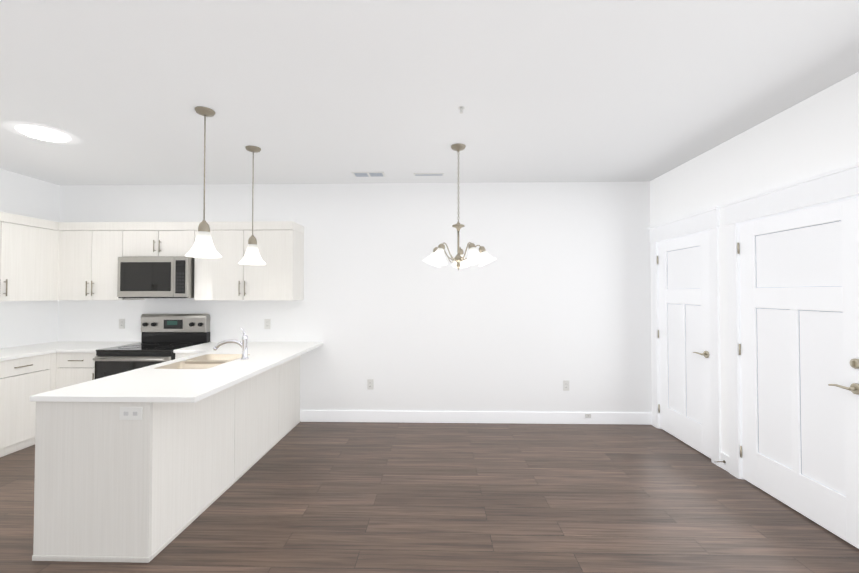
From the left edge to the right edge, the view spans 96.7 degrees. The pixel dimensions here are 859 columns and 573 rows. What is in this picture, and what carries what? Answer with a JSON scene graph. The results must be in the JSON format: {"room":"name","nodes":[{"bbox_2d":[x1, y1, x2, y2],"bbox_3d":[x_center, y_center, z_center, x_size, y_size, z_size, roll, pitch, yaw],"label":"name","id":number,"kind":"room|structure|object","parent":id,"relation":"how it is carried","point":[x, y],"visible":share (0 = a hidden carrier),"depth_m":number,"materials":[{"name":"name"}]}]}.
{"room":"kitchen","nodes":[
{"label":"kitchen","id":0,"kind":"room"},
{"bbox_2d":[0,169,59,348],"bbox_3d":[-4.534,0.119,0.645,0.150,2.750,7.700,0,-1,1],"label":"wall","id":1,"kind":"structure","parent":0,"point":[23,323],"depth_m":4.17,"materials":[{"name":"white paint"}]},
{"bbox_2d":[0,212,55,301],"bbox_3d":[-4.205,-0.283,3.648,0.359,0.850,1.066,0,-1,1],"label":"upper cabinet","id":2,"kind":"object","parent":1,"relation":"attached to","point":[43,260],"depth_m":3.85,"materials":[{"name":"laminate"}]},
{"bbox_2d":[58,181,651,412],"bbox_3d":[-0.926,0.181,4.484,7.180,2.750,0.150,0,-1,1],"label":"wall","id":3,"kind":"structure","parent":0,"point":[544,305],"depth_m":4.38,"materials":[{"name":"white paint"}]},
{"bbox_2d":[56,222,123,299],"bbox_3d":[-3.693,-0.272,4.289,0.732,0.850,0.380,0,-1,1],"label":"upper cabinet","id":4,"kind":"object","parent":3,"relation":"attached to","point":[87,253],"depth_m":4.15,"materials":[{"name":"laminate"}]},
{"bbox_2d":[119,319,124,328],"bbox_3d":[-3.598,0.436,4.464,0.070,0.116,0.008,0,-1,1],"label":"electrical outlet","id":5,"kind":"object","parent":3,"relation":"attached to","point":[121,323],"visible":1,"depth_m":4.46,"materials":[{"name":"white plastic"}]},
{"bbox_2d":[124,222,195,299],"bbox_3d":[-2.932,-0.272,4.296,0.788,0.850,0.330,0,-1,1],"label":"upper cabinet","id":6,"kind":"object","parent":3,"relation":"attached to","point":[141,239],"depth_m":4.13,"materials":[{"name":"laminate"}]},
{"bbox_2d":[117,257,194,297],"bbox_3d":[-2.933,-0.094,4.249,0.760,0.442,0.418,0,-1,1],"label":"over-the-range microwave","id":7,"kind":"object","parent":6,"relation":"attached to","point":[155,277],"visible":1,"depth_m":4.05,"materials":[{"name":"silver metal"}]},
{"bbox_2d":[196,221,303,299],"bbox_3d":[-2.000,-0.273,4.274,1.076,0.850,0.330,0,-1,1],"label":"upper cabinet","id":8,"kind":"object","parent":3,"relation":"attached to","point":[280,244],"depth_m":4.11,"materials":[{"name":"laminate"}]},
{"bbox_2d":[264,319,269,328],"bbox_3d":[-1.878,0.435,4.423,0.070,0.116,0.008,0,-1,1],"label":"electrical outlet","id":9,"kind":"object","parent":3,"relation":"attached to","point":[266,323],"visible":1,"depth_m":4.42,"materials":[{"name":"white plastic"}]},
{"bbox_2d":[367,379,372,389],"bbox_3d":[-0.678,1.124,4.383,0.070,0.116,0.008,0,-1,1],"label":"electrical outlet","id":10,"kind":"object","parent":3,"relation":"attached to","point":[369,383],"visible":1,"depth_m":4.38,"materials":[{"name":"white plastic"}]},
{"bbox_2d":[300,410,729,472],"bbox_3d":[-1.019,1.429,0.615,6.880,0.130,7.550,0,-1,1],"label":"baseboard","id":11,"kind":"structure","parent":3,"relation":"attached to","point":[471,417],"depth_m":4.34,"materials":[{"name":"white paint"}]},
{"bbox_2d":[563,380,568,390],"bbox_3d":[1.551,1.123,4.330,0.070,0.116,0.008,0,-1,1],"label":"electrical outlet","id":12,"kind":"object","parent":3,"relation":"attached to","point":[565,385],"visible":1,"depth_m":4.33,"materials":[{"name":"white plastic"}]},
{"bbox_2d":[0,422,858,572],"bbox_3d":[-1.019,1.544,0.613,7.180,0.100,7.850,0,-1,1],"label":"floor","id":13,"kind":"structure","parent":0,"point":[346,497],"depth_m":2.59,"materials":[{"name":"brown wood"}]},
{"bbox_2d":[0,353,51,456],"bbox_3d":[-4.084,1.102,3.577,0.596,0.878,0.620,0,-1,1],"label":"base cabinet","id":14,"kind":"object","parent":13,"relation":"on","point":[23,380],"depth_m":3.54,"materials":[{"name":"laminate"}]},
{"bbox_2d":[52,353,95,389],"bbox_3d":[-3.556,1.111,4.127,0.475,0.878,0.645,0,-1,1],"label":"base cabinet","id":15,"kind":"object","parent":13,"relation":"on","point":[68,369],"depth_m":3.86,"materials":[{"name":"laminate"}]},
{"bbox_2d":[0,341,87,360],"bbox_3d":[-4.078,0.640,3.274,0.630,0.031,2.400,0,-1,1],"label":"countertop","id":16,"kind":"structure","parent":15,"relation":"on","point":[10,353],"depth_m":3.84,"materials":[{"name":"white stone"}]},
{"bbox_2d":[56,341,139,352],"bbox_3d":[-3.531,0.654,4.147,0.424,0.031,0.628,0,-1,1],"label":"countertop","id":17,"kind":"structure","parent":15,"relation":"on","point":[92,346],"depth_m":4.05,"materials":[{"name":"white stone"}]},
{"bbox_2d":[32,390,223,562],"bbox_3d":[-1.864,1.085,2.461,0.652,0.878,0.690,0,-1,1],"label":"base cabinet","id":18,"kind":"object","parent":13,"relation":"on","point":[140,482],"depth_m":2.12,"materials":[{"name":"laminate"}]},
{"bbox_2d":[40,365,183,401],"bbox_3d":[-1.891,0.628,2.497,0.420,0.031,0.787,0,-1,1],"label":"countertop","id":19,"kind":"structure","parent":18,"relation":"on","point":[105,389],"depth_m":2.30,"materials":[{"name":"white stone"}]},
{"bbox_2d":[30,343,237,401],"bbox_3d":[-2.127,0.640,3.268,0.150,0.031,2.317,0,-1,1],"label":"countertop","id":20,"kind":"structure","parent":18,"relation":"on","point":[34,398],"depth_m":3.22,"materials":[{"name":"white stone"}]},
{"bbox_2d":[154,354,249,368],"bbox_3d":[-1.877,0.757,3.217,0.422,0.260,0.702,0,-1,1],"label":"sink","id":21,"kind":"object","parent":20,"relation":"in","point":[206,361],"visible":0.21,"depth_m":3.20,"materials":[{"name":"beige ceramic"}]},
{"bbox_2d":[120,342,322,402],"bbox_3d":[-1.475,0.640,3.252,0.437,0.031,2.317,0,-1,1],"label":"countertop","id":22,"kind":"structure","parent":18,"relation":"on","point":[150,383],"depth_m":2.57,"materials":[{"name":"white stone"}]},
{"bbox_2d":[213,327,248,359],"bbox_3d":[-1.713,0.488,3.292,0.308,0.274,0.062,0,-1,1],"label":"faucet","id":23,"kind":"object","parent":22,"relation":"on","point":[243,344],"visible":1,"depth_m":3.28,"materials":[{"name":"silver metal"}]},
{"bbox_2d":[93,314,209,379],"bbox_3d":[-2.936,0.929,4.082,0.762,1.240,0.721,0,-1,1],"label":"range","id":24,"kind":"object","parent":13,"relation":"on","point":[163,336],"visible":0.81,"depth_m":4.27,"materials":[{"name":"black metal"}]},
{"bbox_2d":[175,353,197,358],"bbox_3d":[-2.351,1.111,4.123,0.402,0.878,0.596,0,-1,1],"label":"base cabinet","id":25,"kind":"object","parent":13,"relation":"on","point":[177,355],"depth_m":3.83,"materials":[{"name":"laminate"}]},
{"bbox_2d":[173,342,227,352],"bbox_3d":[-2.367,0.654,4.119,0.370,0.031,0.628,0,-1,1],"label":"countertop","id":26,"kind":"structure","parent":25,"relation":"on","point":[191,349],"depth_m":3.91,"materials":[{"name":"white stone"}]},
{"bbox_2d":[224,397,243,491],"bbox_3d":[-1.861,1.232,2.968,0.633,0.600,0.329,0,-1,1],"label":"base cabinet","id":27,"kind":"object","parent":13,"relation":"on","point":[233,406],"depth_m":2.97,"materials":[{"name":"laminate"}]},
{"bbox_2d":[224,385,267,472],"bbox_3d":[-1.851,1.238,3.373,0.633,0.600,0.481,0,-1,1],"label":"base cabinet","id":28,"kind":"object","parent":13,"relation":"on","point":[255,396],"depth_m":3.29,"materials":[{"name":"laminate"}]},
{"bbox_2d":[235,364,279,450],"bbox_3d":[-1.835,1.105,3.725,0.649,0.878,0.218,0,-1,1],"label":"base cabinet","id":29,"kind":"object","parent":13,"relation":"on","point":[270,377],"depth_m":3.67,"materials":[{"name":"laminate"}]},
{"bbox_2d":[208,342,275,353],"bbox_3d":[-1.855,0.651,3.986,0.420,0.031,0.870,0,-1,1],"label":"countertop","id":30,"kind":"structure","parent":29,"relation":"on","point":[228,349],"depth_m":3.91,"materials":[{"name":"white stone"}]},
{"bbox_2d":[0,0,858,185],"bbox_3d":[-1.019,-1.306,0.658,7.180,0.100,7.850,0,-1,1],"label":"ceiling","id":31,"kind":"structure","parent":0,"point":[117,92],"depth_m":2.31,"materials":[{"name":"paint"}]},
{"bbox_2d":[15,125,70,142],"bbox_3d":[-3.072,-1.210,3.042,0.310,0.012,0.310,0,-1,1],"label":"recessed light","id":32,"kind":"object","parent":31,"relation":"in","point":[41,133],"visible":0.96,"depth_m":3.02,"materials":[{"name":"white plastic"}]},
{"bbox_2d":[185,106,220,257],"bbox_3d":[-1.561,-0.715,2.648,0.219,1.016,0.219,0,-1,1],"label":"pendant light","id":33,"kind":"object","parent":31,"relation":"hanging from","point":[203,246],"visible":1,"depth_m":2.61,"materials":[{"name":"white glass"}]},
{"bbox_2d":[238,145,265,264],"bbox_3d":[-1.544,-0.704,3.337,0.219,1.016,0.219,0,-1,1],"label":"pendant light","id":34,"kind":"object","parent":31,"relation":"hanging from","point":[252,256],"visible":1,"depth_m":3.30,"materials":[{"name":"white glass"}]},
{"bbox_2d":[351,172,385,176],"bbox_3d":[-0.647,-1.195,4.074,0.340,0.010,0.150,0,-1,1],"label":"ceiling vent","id":35,"kind":"object","parent":31,"relation":"in","point":[368,174],"visible":0.96,"depth_m":4.06,"materials":[{"name":"white plastic"}]},
{"bbox_2d":[414,173,443,175],"bbox_3d":[-0.006,-1.195,4.079,0.320,0.010,0.080,0,-1,1],"label":"ceiling vent","id":36,"kind":"object","parent":31,"relation":"in","point":[428,174],"visible":0.98,"depth_m":4.06,"materials":[{"name":"white plastic"}]},
{"bbox_2d":[423,143,495,269],"bbox_3d":[0.260,-0.675,3.307,0.648,1.074,0.645,0,-1,1],"label":"chandelier","id":37,"kind":"object","parent":31,"relation":"hanging from","point":[436,257],"visible":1,"depth_m":3.25,"materials":[{"name":"white glass"}]},
{"bbox_2d":[458,106,464,113],"bbox_3d":[0.218,-1.206,2.613,0.044,0.034,0.044,0,-1,1],"label":"sprinkler","id":38,"kind":"object","parent":31,"relation":"attached to","point":[460,108],"visible":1,"depth_m":2.61,"materials":[{"name":"white plastic"}]},
{"bbox_2d":[650,72,858,455],"bbox_3d":[2.495,0.118,0.551,0.150,2.750,7.550,0,-1,1],"label":"wall","id":39,"kind":"structure","parent":0,"point":[815,134],"depth_m":2.88,"materials":[{"name":"white paint"}]},
{"bbox_2d":[657,231,710,457],"bbox_3d":[2.494,0.521,3.775,0.104,2.023,0.818,0,-1,1],"label":"closet door","id":40,"kind":"structure","parent":39,"relation":"in","point":[684,408],"depth_m":3.73,"materials":[{"name":"white paint"}]},
{"bbox_2d":[648,162,858,478],"bbox_3d":[2.538,0.425,3.155,0.190,2.220,2.300,0,-1,1],"label":"door frame","id":41,"kind":"structure","parent":39,"relation":"attached to","point":[838,184],"depth_m":3.11,"materials":[{"name":"white paint"}]},
{"bbox_2d":[737,197,858,548],"bbox_3d":[2.466,0.502,2.594,0.104,2.023,0.922,0,-1,1],"label":"entry door","id":42,"kind":"structure","parent":39,"relation":"in","point":[799,318],"depth_m":2.52,"materials":[{"name":"white paint"}]}
]}

